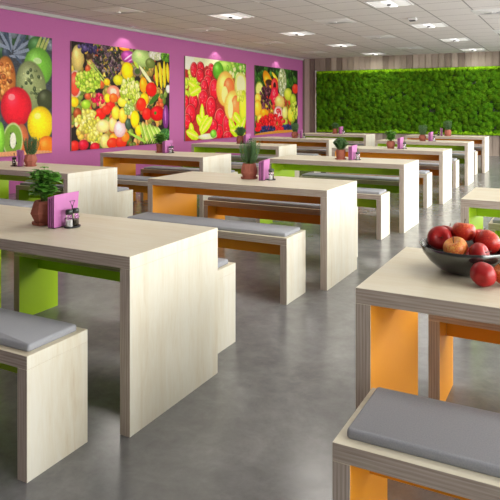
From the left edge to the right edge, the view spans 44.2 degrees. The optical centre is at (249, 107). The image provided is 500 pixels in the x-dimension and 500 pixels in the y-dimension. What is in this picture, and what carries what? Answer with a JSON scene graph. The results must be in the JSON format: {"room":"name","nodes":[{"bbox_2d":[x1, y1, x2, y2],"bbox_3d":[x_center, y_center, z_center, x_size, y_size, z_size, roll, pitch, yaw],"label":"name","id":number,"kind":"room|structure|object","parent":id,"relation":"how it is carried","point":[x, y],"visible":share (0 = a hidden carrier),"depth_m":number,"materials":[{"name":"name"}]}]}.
{"room":"eatery","nodes":[
{"label":"eatery","id":0,"kind":"room"},
{"bbox_2d":[0,9,302,193],"bbox_3d":[-3.844,-0.113,9.948,0.200,2.965,23.360,0,0,28],"label":"wall","id":1,"kind":"structure","parent":0,"point":[61,31],"depth_m":12.16,"materials":[{"name":"paint"}]},
{"bbox_2d":[0,31,51,156],"bbox_3d":[-4.095,-0.208,9.226,0.034,1.955,2.970,0,0,28],"label":"wall picture","id":2,"kind":"object","parent":1,"relation":"attached to","point":[25,60],"visible":0.95,"depth_m":10.01,"materials":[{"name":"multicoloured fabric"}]},
{"bbox_2d":[70,41,168,150],"bbox_3d":[-2.485,-0.208,12.255,0.034,1.955,2.970,0,0,28],"label":"wall picture","id":3,"kind":"object","parent":1,"relation":"attached to","point":[119,96],"visible":0.97,"depth_m":12.00,"materials":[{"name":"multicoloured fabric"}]},
{"bbox_2d":[0,5,303,60],"bbox_3d":[-3.694,-1.571,9.970,0.045,0.050,23.140,0,0,28],"label":"trim","id":4,"kind":"structure","parent":1,"relation":"attached to","point":[1,6],"depth_m":12.23,"materials":[{"name":"grey paint"}]},
{"bbox_2d":[184,56,245,140],"bbox_3d":[-0.809,-0.208,15.407,0.034,1.955,2.930,0,0,28],"label":"wall picture","id":5,"kind":"object","parent":1,"relation":"attached to","point":[214,90],"visible":0.98,"depth_m":15.16,"materials":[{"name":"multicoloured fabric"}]},
{"bbox_2d":[254,65,297,134],"bbox_3d":[0.820,-0.208,18.471,0.034,1.955,2.950,0,0,28],"label":"wall picture","id":6,"kind":"object","parent":1,"relation":"attached to","point":[275,89],"visible":1,"depth_m":18.26,"materials":[{"name":"multicoloured paper"}]},
{"bbox_2d":[0,155,499,499],"bbox_3d":[1.396,1.369,7.276,11.964,0.001,23.560,0,0,28],"label":"floor","id":7,"kind":"structure","parent":0,"point":[265,426],"depth_m":2.93,"materials":[{"name":"concrete"}]},
{"bbox_2d":[0,198,33,207],"bbox_3d":[-2.597,1.125,5.936,1.460,0.489,0.335,0,0,28],"label":"bench","id":8,"kind":"object","parent":7,"relation":"on","point":[10,202],"visible":0.09,"depth_m":5.66,"materials":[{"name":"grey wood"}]},
{"bbox_2d":[0,308,87,482],"bbox_3d":[-1.383,1.125,2.728,1.460,0.489,0.315,0,0,28],"label":"bench","id":9,"kind":"object","parent":7,"relation":"on","point":[49,357],"visible":1,"depth_m":2.36,"materials":[{"name":"brown wood"}]},
{"bbox_2d":[0,308,75,351],"bbox_3d":[-1.383,0.894,2.728,1.408,0.027,0.255,0,0,28],"label":"cushion","id":10,"kind":"object","parent":9,"relation":"on","point":[19,331],"depth_m":2.43,"materials":[{"name":"grey fabric"}]},
{"bbox_2d":[0,161,116,216],"bbox_3d":[-2.279,0.994,6.481,1.665,0.750,0.707,0,0,28],"label":"dining table","id":11,"kind":"object","parent":7,"relation":"on","point":[96,186],"visible":0.67,"depth_m":6.19,"materials":[{"name":"brown wood"}]},
{"bbox_2d":[16,149,23,166],"bbox_3d":[-2.440,0.532,6.549,0.057,0.174,0.166,0,0,-13],"label":"card holder","id":12,"kind":"object","parent":11,"relation":"on","point":[20,153],"visible":1,"depth_m":6.48,"materials":[{"name":"purple"}]},
{"bbox_2d":[23,137,39,166],"bbox_3d":[-2.312,0.462,6.517,0.170,0.314,0.171,0,0,-39],"label":"potted cactus","id":13,"kind":"object","parent":11,"relation":"on","point":[30,159],"visible":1,"depth_m":6.48,"materials":[{"name":"plant"}]},
{"bbox_2d":[24,154,37,164],"bbox_3d":[-2.319,0.552,6.516,0.139,0.118,0.139,0,0,28],"label":"pot","id":14,"kind":"object","parent":13,"relation":"attached to","point":[29,159],"depth_m":6.47,"materials":[{"name":"ceramic"}]},
{"bbox_2d":[16,182,132,217],"bbox_3d":[-2.019,1.125,7.022,1.460,0.489,0.335,0,0,28],"label":"bench","id":15,"kind":"object","parent":7,"relation":"on","point":[124,194],"visible":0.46,"depth_m":6.80,"materials":[{"name":"brown wood"}]},
{"bbox_2d":[20,182,128,191],"bbox_3d":[-2.019,0.894,7.022,1.408,0.027,0.271,0,0,28],"label":"cushion","id":16,"kind":"object","parent":15,"relation":"on","point":[24,185],"depth_m":6.95,"materials":[{"name":"grey fabric"}]},
{"bbox_2d":[0,205,217,436],"bbox_3d":[-1.067,0.994,3.260,1.665,0.750,0.707,0,0,28],"label":"dining table","id":17,"kind":"object","parent":7,"relation":"on","point":[169,271],"visible":0.96,"depth_m":2.84,"materials":[{"name":"brown wood"}]},
{"bbox_2d":[25,166,61,225],"bbox_3d":[-1.091,0.466,3.291,0.194,0.306,0.183,0,0,7],"label":"potted herb","id":18,"kind":"object","parent":17,"relation":"on","point":[39,212],"visible":0.99,"depth_m":3.24,"materials":[{"name":"plant"}]},
{"bbox_2d":[30,199,47,222],"bbox_3d":[-1.096,0.552,3.281,0.136,0.118,0.136,0,0,28],"label":"pot","id":19,"kind":"object","parent":18,"relation":"attached to","point":[39,212],"depth_m":3.23,"materials":[{"name":"ceramic"}]},
{"bbox_2d":[48,191,78,228],"bbox_3d":[-0.977,0.532,3.228,0.057,0.174,0.166,0,0,28],"label":"card holder","id":20,"kind":"object","parent":17,"relation":"on","point":[57,204],"visible":0.88,"depth_m":3.18,"materials":[{"name":"purple"}]},
{"bbox_2d":[64,200,80,228],"bbox_3d":[-0.922,0.550,3.199,0.076,0.137,0.095,0,0,28],"label":"stand","id":21,"kind":"object","parent":17,"relation":"on","point":[79,225],"visible":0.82,"depth_m":3.19,"materials":[{"name":"black metal"}]},
{"bbox_2d":[65,209,72,226],"bbox_3d":[-0.933,0.569,3.179,0.037,0.091,0.037,0,0,28],"label":"salt shaker","id":22,"kind":"object","parent":21,"relation":"in","point":[69,222],"visible":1,"depth_m":3.16,"materials":[{"name":"clear glass"}]},
{"bbox_2d":[64,224,80,228],"bbox_3d":[-0.922,0.615,3.199,0.076,0.008,0.095,0,0,28],"label":"tray","id":23,"kind":"object","parent":21,"relation":"attached to","point":[79,225],"depth_m":3.17,"materials":[{"name":"black metal"}]},
{"bbox_2d":[73,208,78,225],"bbox_3d":[-0.911,0.569,3.220,0.037,0.091,0.037,0,0,28],"label":"pepper shaker","id":24,"kind":"object","parent":21,"relation":"in","point":[75,210],"visible":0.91,"depth_m":3.21,"materials":[{"name":"clear glass"}]},
{"bbox_2d":[14,252,234,352],"bbox_3d":[-0.808,1.125,3.800,1.460,0.489,0.335,0,0,28],"label":"bench","id":25,"kind":"object","parent":7,"relation":"on","point":[35,276],"visible":0.31,"depth_m":3.97,"materials":[{"name":"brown wood"}]},
{"bbox_2d":[218,258,227,267],"bbox_3d":[-0.808,0.894,3.800,1.408,0.027,0.271,0,0,28],"label":"cushion","id":26,"kind":"object","parent":25,"relation":"on","point":[222,263],"depth_m":3.54,"materials":[{"name":"grey fabric"}]},
{"bbox_2d":[117,175,153,192],"bbox_3d":[-1.472,1.125,7.830,1.460,0.489,0.335,0,0,28],"label":"bench","id":27,"kind":"object","parent":7,"relation":"on","point":[136,183],"visible":0.06,"depth_m":7.74,"materials":[{"name":"brown wood"}]},
{"bbox_2d":[117,175,153,181],"bbox_3d":[-1.472,0.894,7.830,1.408,0.027,0.271,0,0,28],"label":"cushion","id":28,"kind":"object","parent":27,"relation":"on","point":[120,178],"depth_m":7.73,"materials":[{"name":"grey fabric"}]},
{"bbox_2d":[100,150,230,216],"bbox_3d":[-1.155,0.994,8.375,1.665,0.750,0.707,0,0,28],"label":"dining table","id":29,"kind":"object","parent":7,"relation":"on","point":[125,161],"visible":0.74,"depth_m":8.23,"materials":[{"name":"brown wood"}]},
{"bbox_2d":[153,132,166,152],"bbox_3d":[-1.237,0.477,8.507,0.199,0.284,0.189,0,0,27],"label":"potted herb","id":30,"kind":"object","parent":29,"relation":"on","point":[160,137],"visible":0.96,"depth_m":8.47,"materials":[{"name":"plant"}]},
{"bbox_2d":[163,140,172,152],"bbox_3d":[-1.127,0.532,8.447,0.057,0.174,0.166,0,0,28],"label":"card holder","id":31,"kind":"object","parent":29,"relation":"on","point":[166,144],"visible":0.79,"depth_m":8.39,"materials":[{"name":"purple"}]},
{"bbox_2d":[141,166,237,199],"bbox_3d":[-0.895,1.125,8.916,1.460,0.489,0.335,0,0,28],"label":"bench","id":32,"kind":"object","parent":7,"relation":"on","point":[151,171],"visible":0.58,"depth_m":9.02,"materials":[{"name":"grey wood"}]},
{"bbox_2d":[144,166,234,172],"bbox_3d":[-0.895,0.894,8.916,1.408,0.027,0.271,0,0,28],"label":"cushion","id":33,"kind":"object","parent":32,"relation":"on","point":[152,169],"depth_m":8.92,"materials":[{"name":"grey fabric"}]},
{"bbox_2d":[127,212,305,304],"bbox_3d":[-0.311,1.125,4.764,1.460,0.489,0.335,0,0,28],"label":"bench","id":34,"kind":"object","parent":7,"relation":"on","point":[289,242],"visible":0.66,"depth_m":4.49,"materials":[{"name":"brown wood"}]},
{"bbox_2d":[127,212,299,236],"bbox_3d":[-0.311,0.894,4.764,1.408,0.027,0.271,0,0,28],"label":"cushion","id":35,"kind":"object","parent":34,"relation":"on","point":[262,229],"depth_m":4.64,"materials":[{"name":"grey fabric"}]},
{"bbox_2d":[180,162,258,174],"bbox_3d":[-0.427,1.125,9.992,1.460,0.489,0.335,0,0,28],"label":"bench","id":36,"kind":"object","parent":7,"relation":"on","point":[236,166],"visible":0.15,"depth_m":9.72,"materials":[{"name":"brown wood"}]},
{"bbox_2d":[231,162,258,165],"bbox_3d":[-0.427,0.894,9.992,1.408,0.027,0.271,0,0,28],"label":"cushion","id":37,"kind":"object","parent":36,"relation":"on","point":[232,163],"depth_m":9.72,"materials":[{"name":"grey fabric"}]},
{"bbox_2d":[191,142,296,176],"bbox_3d":[-0.109,0.994,10.538,1.665,0.750,0.707,0,0,28],"label":"dining table","id":38,"kind":"object","parent":7,"relation":"on","point":[279,150],"visible":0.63,"depth_m":10.38,"materials":[{"name":"brown wood"}]},
{"bbox_2d":[234,126,246,143],"bbox_3d":[-0.162,0.466,10.617,0.225,0.306,0.207,0,0,16],"label":"potted herb","id":39,"kind":"object","parent":38,"relation":"on","point":[240,131],"visible":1,"depth_m":10.58,"materials":[{"name":"plant"}]},
{"bbox_2d":[148,171,356,290],"bbox_3d":[0.006,0.994,5.310,1.665,0.750,0.707,0,0,28],"label":"dining table","id":40,"kind":"object","parent":7,"relation":"on","point":[175,194],"visible":0.85,"depth_m":5.08,"materials":[{"name":"brown wood"}]},
{"bbox_2d":[239,140,259,179],"bbox_3d":[0.000,0.446,5.373,0.190,0.345,0.192,0,0,3],"label":"potted herb","id":41,"kind":"object","parent":40,"relation":"on","point":[249,169],"visible":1,"depth_m":5.33,"materials":[{"name":"plant"}]},
{"bbox_2d":[241,163,256,177],"bbox_3d":[-0.007,0.547,5.377,0.145,0.125,0.147,0,0,28],"label":"pot","id":42,"kind":"object","parent":41,"relation":"attached to","point":[248,170],"depth_m":5.32,"materials":[{"name":"ceramic"}]},
{"bbox_2d":[259,159,269,180],"bbox_3d":[0.123,0.532,5.304,0.057,0.174,0.166,0,0,17],"label":"card holder","id":43,"kind":"object","parent":40,"relation":"on","point":[263,165],"visible":0.98,"depth_m":5.24,"materials":[{"name":"purple"}]},
{"bbox_2d":[231,155,298,176],"bbox_3d":[0.150,1.125,11.078,1.460,0.489,0.335,0,0,28],"label":"bench","id":44,"kind":"object","parent":7,"relation":"on","point":[234,158],"visible":0.04,"depth_m":11.09,"materials":[{"name":"brown wood"}]},
{"bbox_2d":[231,155,273,158],"bbox_3d":[0.150,0.894,11.078,1.408,0.027,0.271,0,0,28],"label":"cushion","id":45,"kind":"object","parent":44,"relation":"on","point":[232,156],"depth_m":11.11,"materials":[{"name":"grey fabric"}]},
{"bbox_2d":[203,196,357,256],"bbox_3d":[0.266,1.125,5.850,1.460,0.489,0.335,0,0,28],"label":"bench","id":46,"kind":"object","parent":7,"relation":"on","point":[216,207],"visible":0.37,"depth_m":5.83,"materials":[{"name":"brown wood"}]},
{"bbox_2d":[208,196,319,208],"bbox_3d":[0.266,0.894,5.850,1.408,0.027,0.271,0,0,28],"label":"cushion","id":47,"kind":"object","parent":46,"relation":"on","point":[221,199],"depth_m":5.78,"materials":[{"name":"grey fabric"}]},
{"bbox_2d":[258,153,320,172],"bbox_3d":[0.630,1.125,12.001,1.460,0.489,0.335,0,0,28],"label":"bench","id":48,"kind":"object","parent":7,"relation":"on","point":[312,154],"visible":0.22,"depth_m":11.84,"materials":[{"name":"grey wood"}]},
{"bbox_2d":[297,153,318,155],"bbox_3d":[0.630,0.894,12.001,1.408,0.027,0.271,0,0,28],"label":"cushion","id":49,"kind":"object","parent":48,"relation":"on","point":[312,154],"depth_m":11.69,"materials":[{"name":"grey fabric"}]},
{"bbox_2d":[252,136,336,155],"bbox_3d":[0.948,0.994,12.547,1.665,0.750,0.707,0,0,28],"label":"dining table","id":50,"kind":"object","parent":7,"relation":"on","point":[308,142],"visible":0.52,"depth_m":12.38,"materials":[{"name":"brown wood"}]},
{"bbox_2d":[291,123,298,137],"bbox_3d":[0.921,0.462,12.611,0.171,0.314,0.170,0,0,-2],"label":"potted herb","id":51,"kind":"object","parent":50,"relation":"on","point":[295,126],"visible":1,"depth_m":12.57,"materials":[{"name":"plant"}]},
{"bbox_2d":[297,148,325,155],"bbox_3d":[1.207,1.125,13.087,1.460,0.489,0.335,0,0,28],"label":"bench","id":52,"kind":"object","parent":7,"relation":"on","point":[322,152],"visible":0.03,"depth_m":12.90,"materials":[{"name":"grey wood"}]},
{"bbox_2d":[297,148,325,151],"bbox_3d":[1.207,0.894,13.087,1.408,0.027,0.271,0,0,28],"label":"cushion","id":53,"kind":"object","parent":52,"relation":"on","point":[298,149],"depth_m":12.96,"materials":[{"name":"grey fabric"}]},
{"bbox_2d":[297,146,325,148],"bbox_3d":[1.738,1.125,14.107,1.460,0.489,0.335,0,0,28],"label":"bench","id":54,"kind":"object","parent":7,"relation":"on","point":[301,147],"visible":0.08,"depth_m":14.10,"materials":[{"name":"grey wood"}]},
{"bbox_2d":[256,187,389,239],"bbox_3d":[0.792,1.125,6.871,1.460,0.489,0.335,0,0,28],"label":"bench","id":55,"kind":"object","parent":7,"relation":"on","point":[379,199],"visible":0.47,"depth_m":6.50,"materials":[{"name":"brown wood"}]},
{"bbox_2d":[357,187,385,194],"bbox_3d":[0.792,0.894,6.871,1.408,0.027,0.271,0,0,28],"label":"cushion","id":56,"kind":"object","parent":55,"relation":"on","point":[360,191],"depth_m":6.52,"materials":[{"name":"grey fabric"}]},
{"bbox_2d":[298,133,374,145],"bbox_3d":[2.056,0.994,14.653,1.665,0.750,0.707,0,0,28],"label":"dining table","id":57,"kind":"object","parent":7,"relation":"on","point":[369,139],"visible":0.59,"depth_m":14.39,"materials":[{"name":"brown wood"}]},
{"bbox_2d":[268,155,418,232],"bbox_3d":[1.109,0.994,7.417,1.665,0.750,0.707,0,0,28],"label":"dining table","id":58,"kind":"object","parent":7,"relation":"on","point":[407,170],"visible":0.78,"depth_m":7.19,"materials":[{"name":"brown wood"}]},
{"bbox_2d":[333,137,348,159],"bbox_3d":[1.084,0.483,7.387,0.201,0.272,0.185,0,0,33],"label":"potted herb","id":59,"kind":"object","parent":58,"relation":"on","point":[339,143],"visible":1,"depth_m":7.35,"materials":[{"name":"plant"}]},
{"bbox_2d":[336,149,345,158],"bbox_3d":[1.086,0.556,7.384,0.120,0.110,0.120,0,0,28],"label":"pot","id":60,"kind":"object","parent":59,"relation":"on","point":[340,153],"depth_m":7.34,"materials":[{"name":"ceramic"}]},
{"bbox_2d":[348,145,356,159],"bbox_3d":[1.225,0.532,7.344,0.057,0.174,0.166,0,0,28],"label":"card holder","id":61,"kind":"object","parent":58,"relation":"on","point":[352,150],"visible":0.98,"depth_m":7.28,"materials":[{"name":"purple"}]},
{"bbox_2d":[299,172,398,192],"bbox_3d":[1.369,1.125,7.957,1.460,0.489,0.335,0,0,28],"label":"bench","id":62,"kind":"object","parent":7,"relation":"on","point":[391,184],"visible":0.36,"depth_m":7.79,"materials":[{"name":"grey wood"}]},
{"bbox_2d":[302,172,398,181],"bbox_3d":[1.369,0.894,7.957,1.408,0.027,0.271,0,0,28],"label":"cushion","id":63,"kind":"object","parent":62,"relation":"on","point":[359,178],"depth_m":7.88,"materials":[{"name":"grey fabric"}]},
{"bbox_2d":[326,170,431,207],"bbox_3d":[1.843,1.125,8.878,1.460,0.489,0.335,0,0,28],"label":"bench","id":64,"kind":"object","parent":7,"relation":"on","point":[425,176],"visible":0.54,"depth_m":8.50,"materials":[{"name":"brown wood"}]},
{"bbox_2d":[332,145,451,203],"bbox_3d":[2.161,0.994,9.424,1.665,0.750,0.707,0,0,28],"label":"dining table","id":65,"kind":"object","parent":7,"relation":"on","point":[443,155],"visible":0.68,"depth_m":9.13,"materials":[{"name":"brown wood"}]},
{"bbox_2d":[385,130,396,148],"bbox_3d":[2.137,0.478,9.362,0.189,0.282,0.199,0,0,25],"label":"potted herb","id":66,"kind":"object","parent":65,"relation":"on","point":[390,144],"visible":1,"depth_m":9.33,"materials":[{"name":"plant"}]},
{"bbox_2d":[386,141,394,147],"bbox_3d":[2.137,0.557,9.362,0.134,0.108,0.134,0,0,28],"label":"pot","id":67,"kind":"object","parent":66,"relation":"on","point":[390,144],"depth_m":9.32,"materials":[{"name":"ceramic"}]},
{"bbox_2d":[397,137,403,148],"bbox_3d":[2.272,0.532,9.302,0.057,0.174,0.166,0,0,28],"label":"card holder","id":68,"kind":"object","parent":65,"relation":"on","point":[399,140],"visible":0.99,"depth_m":9.24,"materials":[{"name":"purple"}]},
{"bbox_2d":[332,387,499,499],"bbox_3d":[0.954,1.125,1.493,1.460,0.489,0.368,0,0,28],"label":"bench","id":69,"kind":"object","parent":7,"relation":"on","point":[438,446],"visible":1,"depth_m":1.66,"materials":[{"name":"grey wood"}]},
{"bbox_2d":[375,139,473,185],"bbox_3d":[3.249,0.994,11.505,1.665,0.750,0.707,0,0,28],"label":"dining table","id":70,"kind":"object","parent":7,"relation":"on","point":[467,146],"visible":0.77,"depth_m":11.20,"materials":[{"name":"brown wood"}]},
{"bbox_2d":[418,125,426,140],"bbox_3d":[3.216,0.467,11.481,0.171,0.304,0.170,0,0,8],"label":"potted herb","id":71,"kind":"object","parent":70,"relation":"on","point":[422,129],"visible":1,"depth_m":11.45,"materials":[{"name":"plant"}]},
{"bbox_2d":[356,247,499,408],"bbox_3d":[1.264,0.994,2.043,1.665,0.750,0.707,0,0,28],"label":"dining table","id":72,"kind":"object","parent":7,"relation":"on","point":[389,302],"visible":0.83,"depth_m":2.15,"materials":[{"name":"brown wood"}]},
{"bbox_2d":[420,238,499,275],"bbox_3d":[0.817,0.568,2.329,0.340,0.102,0.340,0,0,28],"label":"fruit bowl","id":73,"kind":"object","parent":72,"relation":"on","point":[458,264],"visible":0.56,"depth_m":2.21,"materials":[{"name":"grey metal"}]},
{"bbox_2d":[427,226,451,249],"bbox_3d":[0.731,0.500,2.372,0.089,0.090,0.085,0,0,45],"label":"apple","id":74,"kind":"object","parent":73,"relation":"in","point":[437,235],"visible":0.88,"depth_m":2.35,"materials":[{"name":"red food"}]},
{"bbox_2d":[443,237,467,254],"bbox_3d":[0.758,0.516,2.278,0.087,0.084,0.085,0,0,-20],"label":"apple","id":75,"kind":"object","parent":73,"relation":"in","point":[457,245],"visible":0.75,"depth_m":2.25,"materials":[{"name":"brown food"}]},
{"bbox_2d":[452,219,475,240],"bbox_3d":[0.824,0.471,2.374,0.091,0.085,0.087,0,0,-39],"label":"apple","id":76,"kind":"object","parent":73,"relation":"in","point":[466,231],"visible":0.8,"depth_m":2.34,"materials":[{"name":"red food"}]},
{"bbox_2d":[469,243,491,254],"bbox_3d":[0.833,0.530,2.235,0.077,0.080,0.081,0,0,9],"label":"apple","id":77,"kind":"object","parent":73,"relation":"in","point":[476,248],"visible":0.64,"depth_m":2.22,"materials":[{"name":"red food"}]},
{"bbox_2d":[475,230,499,254],"bbox_3d":[0.891,0.503,2.309,0.091,0.092,0.088,0,0,43],"label":"apple","id":78,"kind":"object","parent":73,"relation":"in","point":[488,238],"visible":0.7,"depth_m":2.28,"materials":[{"name":"red food"}]},
{"bbox_2d":[470,262,496,286],"bbox_3d":[0.803,0.575,2.126,0.081,0.086,0.083,0,0,-24],"label":"apple","id":79,"kind":"object","parent":72,"relation":"on","point":[483,274],"visible":1,"depth_m":2.10,"materials":[{"name":"red food"}]},
{"bbox_2d":[494,263,499,283],"bbox_3d":[0.886,0.577,2.143,0.080,0.078,0.086,0,0,-22],"label":"apple","id":80,"kind":"object","parent":72,"relation":"on","point":[497,267],"visible":0.71,"depth_m":2.13,"materials":[{"name":"brown food"}]},
{"bbox_2d":[419,162,438,175],"bbox_3d":[2.420,1.125,9.964,1.460,0.489,0.335,0,0,28],"label":"bench","id":81,"kind":"object","parent":7,"relation":"on","point":[432,167],"visible":0.02,"depth_m":9.66,"materials":[{"name":"brown wood"}]},
{"bbox_2d":[419,162,438,165],"bbox_3d":[2.420,0.894,9.964,1.408,0.027,0.271,0,0,28],"label":"cushion","id":82,"kind":"object","parent":81,"relation":"on","point":[420,163],"depth_m":9.66,"materials":[{"name":"grey fabric"}]},
{"bbox_2d":[419,158,458,187],"bbox_3d":[2.931,1.125,10.959,1.460,0.489,0.335,0,0,28],"label":"bench","id":83,"kind":"object","parent":7,"relation":"on","point":[455,163],"visible":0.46,"depth_m":10.53,"materials":[{"name":"brown wood"}]},
{"bbox_2d":[405,134,488,172],"bbox_3d":[4.340,0.994,13.593,1.665,0.750,0.707,0,0,28],"label":"dining table","id":84,"kind":"object","parent":7,"relation":"on","point":[484,140],"visible":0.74,"depth_m":13.24,"materials":[{"name":"brown wood"}]},
{"bbox_2d":[443,121,451,135],"bbox_3d":[4.342,0.446,13.527,0.192,0.345,0.190,0,0,-16],"label":"potted herb","id":85,"kind":"object","parent":84,"relation":"on","point":[448,124],"visible":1,"depth_m":13.49,"materials":[{"name":"plant"}]},
{"bbox_2d":[452,153,464,163],"bbox_3d":[3.508,1.125,12.045,1.460,0.489,0.335,0,0,28],"label":"bench","id":86,"kind":"object","parent":7,"relation":"on","point":[460,156],"visible":0.02,"depth_m":11.69,"materials":[{"name":"brown wood"}]},
{"bbox_2d":[428,314,499,400],"bbox_3d":[1.527,1.125,2.582,1.460,0.489,0.335,0,0,28],"label":"bench","id":87,"kind":"object","parent":7,"relation":"on","point":[442,330],"visible":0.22,"depth_m":2.78,"materials":[{"name":"brown wood"}]},
{"bbox_2d":[452,150,477,174],"bbox_3d":[4.022,1.125,13.047,1.460,0.489,0.335,0,0,28],"label":"bench","id":88,"kind":"object","parent":7,"relation":"on","point":[475,151],"visible":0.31,"depth_m":12.71,"materials":[{"name":"brown wood"}]},
{"bbox_2d":[474,146,481,168],"bbox_3d":[4.600,1.125,14.133,1.460,0.489,0.335,0,0,28],"label":"bench","id":89,"kind":"object","parent":7,"relation":"on","point":[479,149],"visible":0.09,"depth_m":13.70,"materials":[{"name":"brown wood"}]},
{"bbox_2d":[461,187,499,228],"bbox_3d":[2.330,0.994,4.102,1.665,0.750,0.707,0,0,28],"label":"dining table","id":90,"kind":"object","parent":7,"relation":"on","point":[480,202],"visible":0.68,"depth_m":4.30,"materials":[{"name":"brown wood"}]},
{"bbox_2d":[488,217,499,237],"bbox_3d":[2.592,1.125,4.641,1.460,0.489,0.335,0,0,28],"label":"bench","id":91,"kind":"object","parent":7,"relation":"on","point":[494,224],"visible":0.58,"depth_m":4.83,"materials":[{"name":"beige wood"}]},
{"bbox_2d":[0,0,499,58],"bbox_3d":[1.396,-1.596,7.276,11.964,0.001,23.560,0,0,28],"label":"ceiling","id":92,"kind":"structure","parent":0,"point":[168,17],"depth_m":11.41,"materials":[{"name":"tile"}]},
{"bbox_2d":[93,7,145,14],"bbox_3d":[-2.175,-1.581,10.182,0.634,0.030,0.634,0,0,28],"label":"ceiling vent","id":93,"kind":"object","parent":92,"relation":"in","point":[116,10],"visible":1,"depth_m":10.14,"materials":[{"name":"white metal"}]},
{"bbox_2d":[187,27,226,31],"bbox_3d":[-0.898,-1.581,12.584,0.634,0.030,0.634,0,0,28],"label":"ceiling vent","id":94,"kind":"object","parent":92,"relation":"in","point":[202,29],"visible":1,"depth_m":12.52,"materials":[{"name":"white metal"}]},
{"bbox_2d":[207,12,253,19],"bbox_3d":[-0.337,-1.574,10.700,0.610,0.041,0.610,0,0,28],"label":"ceiling light","id":95,"kind":"object","parent":92,"relation":"attached to","point":[236,15],"visible":1,"depth_m":10.64,"materials":[{"name":"white paint"}]},
{"bbox_2d":[210,13,249,18],"bbox_3d":[-0.337,-1.587,10.700,0.558,0.010,0.558,0,0,28],"label":"diffuser","id":96,"kind":"object","parent":95,"relation":"attached to","point":[223,15],"depth_m":10.64,"materials":[{"name":"white plastic"}]},
{"bbox_2d":[252,41,285,44],"bbox_3d":[0.472,-1.581,15.162,0.634,0.030,0.634,0,0,28],"label":"ceiling vent","id":97,"kind":"object","parent":92,"relation":"in","point":[265,42],"visible":1,"depth_m":15.04,"materials":[{"name":"white metal"}]},
{"bbox_2d":[279,31,314,35],"bbox_3d":[1.001,-1.574,13.217,0.610,0.041,0.610,0,0,28],"label":"ceiling light","id":98,"kind":"object","parent":92,"relation":"attached to","point":[296,33],"visible":1,"depth_m":13.16,"materials":[{"name":"white paint"}]},
{"bbox_2d":[282,32,311,35],"bbox_3d":[1.001,-1.587,13.217,0.558,0.010,0.558,0,0,28],"label":"diffuser","id":99,"kind":"object","parent":98,"relation":"attached to","point":[284,33],"depth_m":13.18,"materials":[{"name":"white"}]},
{"bbox_2d":[313,18,356,24],"bbox_3d":[1.573,-1.581,11.395,0.634,0.030,0.634,0,0,28],"label":"ceiling vent","id":100,"kind":"object","parent":92,"relation":"in","point":[340,20],"visible":1,"depth_m":11.35,"materials":[{"name":"white metal"}]},
{"bbox_2d":[327,43,355,46],"bbox_3d":[2.320,-1.574,15.698,0.610,0.041,0.610,0,0,28],"label":"ceiling light","id":101,"kind":"object","parent":92,"relation":"attached to","point":[346,44],"visible":1,"depth_m":15.68,"materials":[{"name":"white paint"}]},
{"bbox_2d":[330,44,353,46],"bbox_3d":[2.320,-1.587,15.698,0.558,0.010,0.558,0,0,28],"label":"diffuser","id":102,"kind":"object","parent":101,"relation":"attached to","point":[333,45],"depth_m":15.68,"materials":[{"name":"white plastic"}]},
{"bbox_2d":[361,35,395,38],"bbox_3d":[2.906,-1.581,13.903,0.634,0.030,0.634,0,0,28],"label":"ceiling vent","id":103,"kind":"object","parent":92,"relation":"in","point":[375,36],"visible":1,"depth_m":13.80,"materials":[{"name":"white metal"}]},
{"bbox_2d":[364,0,413,7],"bbox_3d":[2.118,-1.574,9.395,0.610,0.041,0.610,0,0,28],"label":"ceiling light","id":104,"kind":"object","parent":92,"relation":"attached to","point":[379,3],"visible":1,"depth_m":9.37,"materials":[{"name":"white paint"}]},
{"bbox_2d":[395,46,423,49],"bbox_3d":[4.271,-1.581,16.472,0.634,0.030,0.634,0,0,28],"label":"ceiling vent","id":105,"kind":"object","parent":92,"relation":"in","point":[417,47],"visible":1,"depth_m":16.33,"materials":[{"name":"white metal"}]},
{"bbox_2d":[409,22,447,27],"bbox_3d":[3.455,-1.574,11.912,0.610,0.041,0.610,0,0,28],"label":"ceiling light","id":106,"kind":"object","parent":92,"relation":"attached to","point":[438,24],"visible":1,"depth_m":11.87,"materials":[{"name":"white paint"}]},
{"bbox_2d":[413,23,444,27],"bbox_3d":[3.455,-1.587,11.912,0.558,0.010,0.558,0,0,28],"label":"diffuser","id":107,"kind":"object","parent":106,"relation":"attached to","point":[423,25],"depth_m":11.87,"materials":[{"name":"white"}]},
{"bbox_2d":[439,37,468,41],"bbox_3d":[4.774,-1.574,14.393,0.610,0.041,0.610,0,0,28],"label":"ceiling light","id":108,"kind":"object","parent":92,"relation":"attached to","point":[463,38],"visible":1,"depth_m":14.33,"materials":[{"name":"white paint"}]},
{"bbox_2d":[441,38,466,40],"bbox_3d":[4.774,-1.587,14.393,0.558,0.010,0.558,0,0,28],"label":"diffuser","id":109,"kind":"object","parent":108,"relation":"attached to","point":[445,39],"depth_m":14.32,"materials":[{"name":"white plastic"}]},
{"bbox_2d":[459,48,484,50],"bbox_3d":[6.084,-1.574,16.857,0.610,0.041,0.610,0,0,28],"label":"ceiling light","id":110,"kind":"object","parent":92,"relation":"attached to","point":[469,49],"visible":1,"depth_m":16.78,"materials":[{"name":"white paint"}]},
{"bbox_2d":[471,8,499,14],"bbox_3d":[4.030,-1.581,10.202,0.634,0.030,0.634,0,0,28],"label":"ceiling vent","id":111,"kind":"object","parent":92,"relation":"in","point":[493,10],"visible":1,"depth_m":10.18,"materials":[{"name":"white"}]},
{"bbox_2d":[303,51,499,155],"bbox_3d":[6.879,-0.113,17.589,11.964,2.965,0.200,0,0,28],"label":"wall","id":112,"kind":"structure","parent":0,"point":[492,58],"depth_m":18.94,"materials":[{"name":"brown wood"}]},
{"bbox_2d":[315,66,499,135],"bbox_3d":[6.576,-0.200,17.543,10.145,1.998,0.164,0,0,28],"label":"panel","id":113,"kind":"object","parent":112,"relation":"attached to","point":[400,101],"visible":0.97,"depth_m":18.46,"materials":[{"name":"green plant"}]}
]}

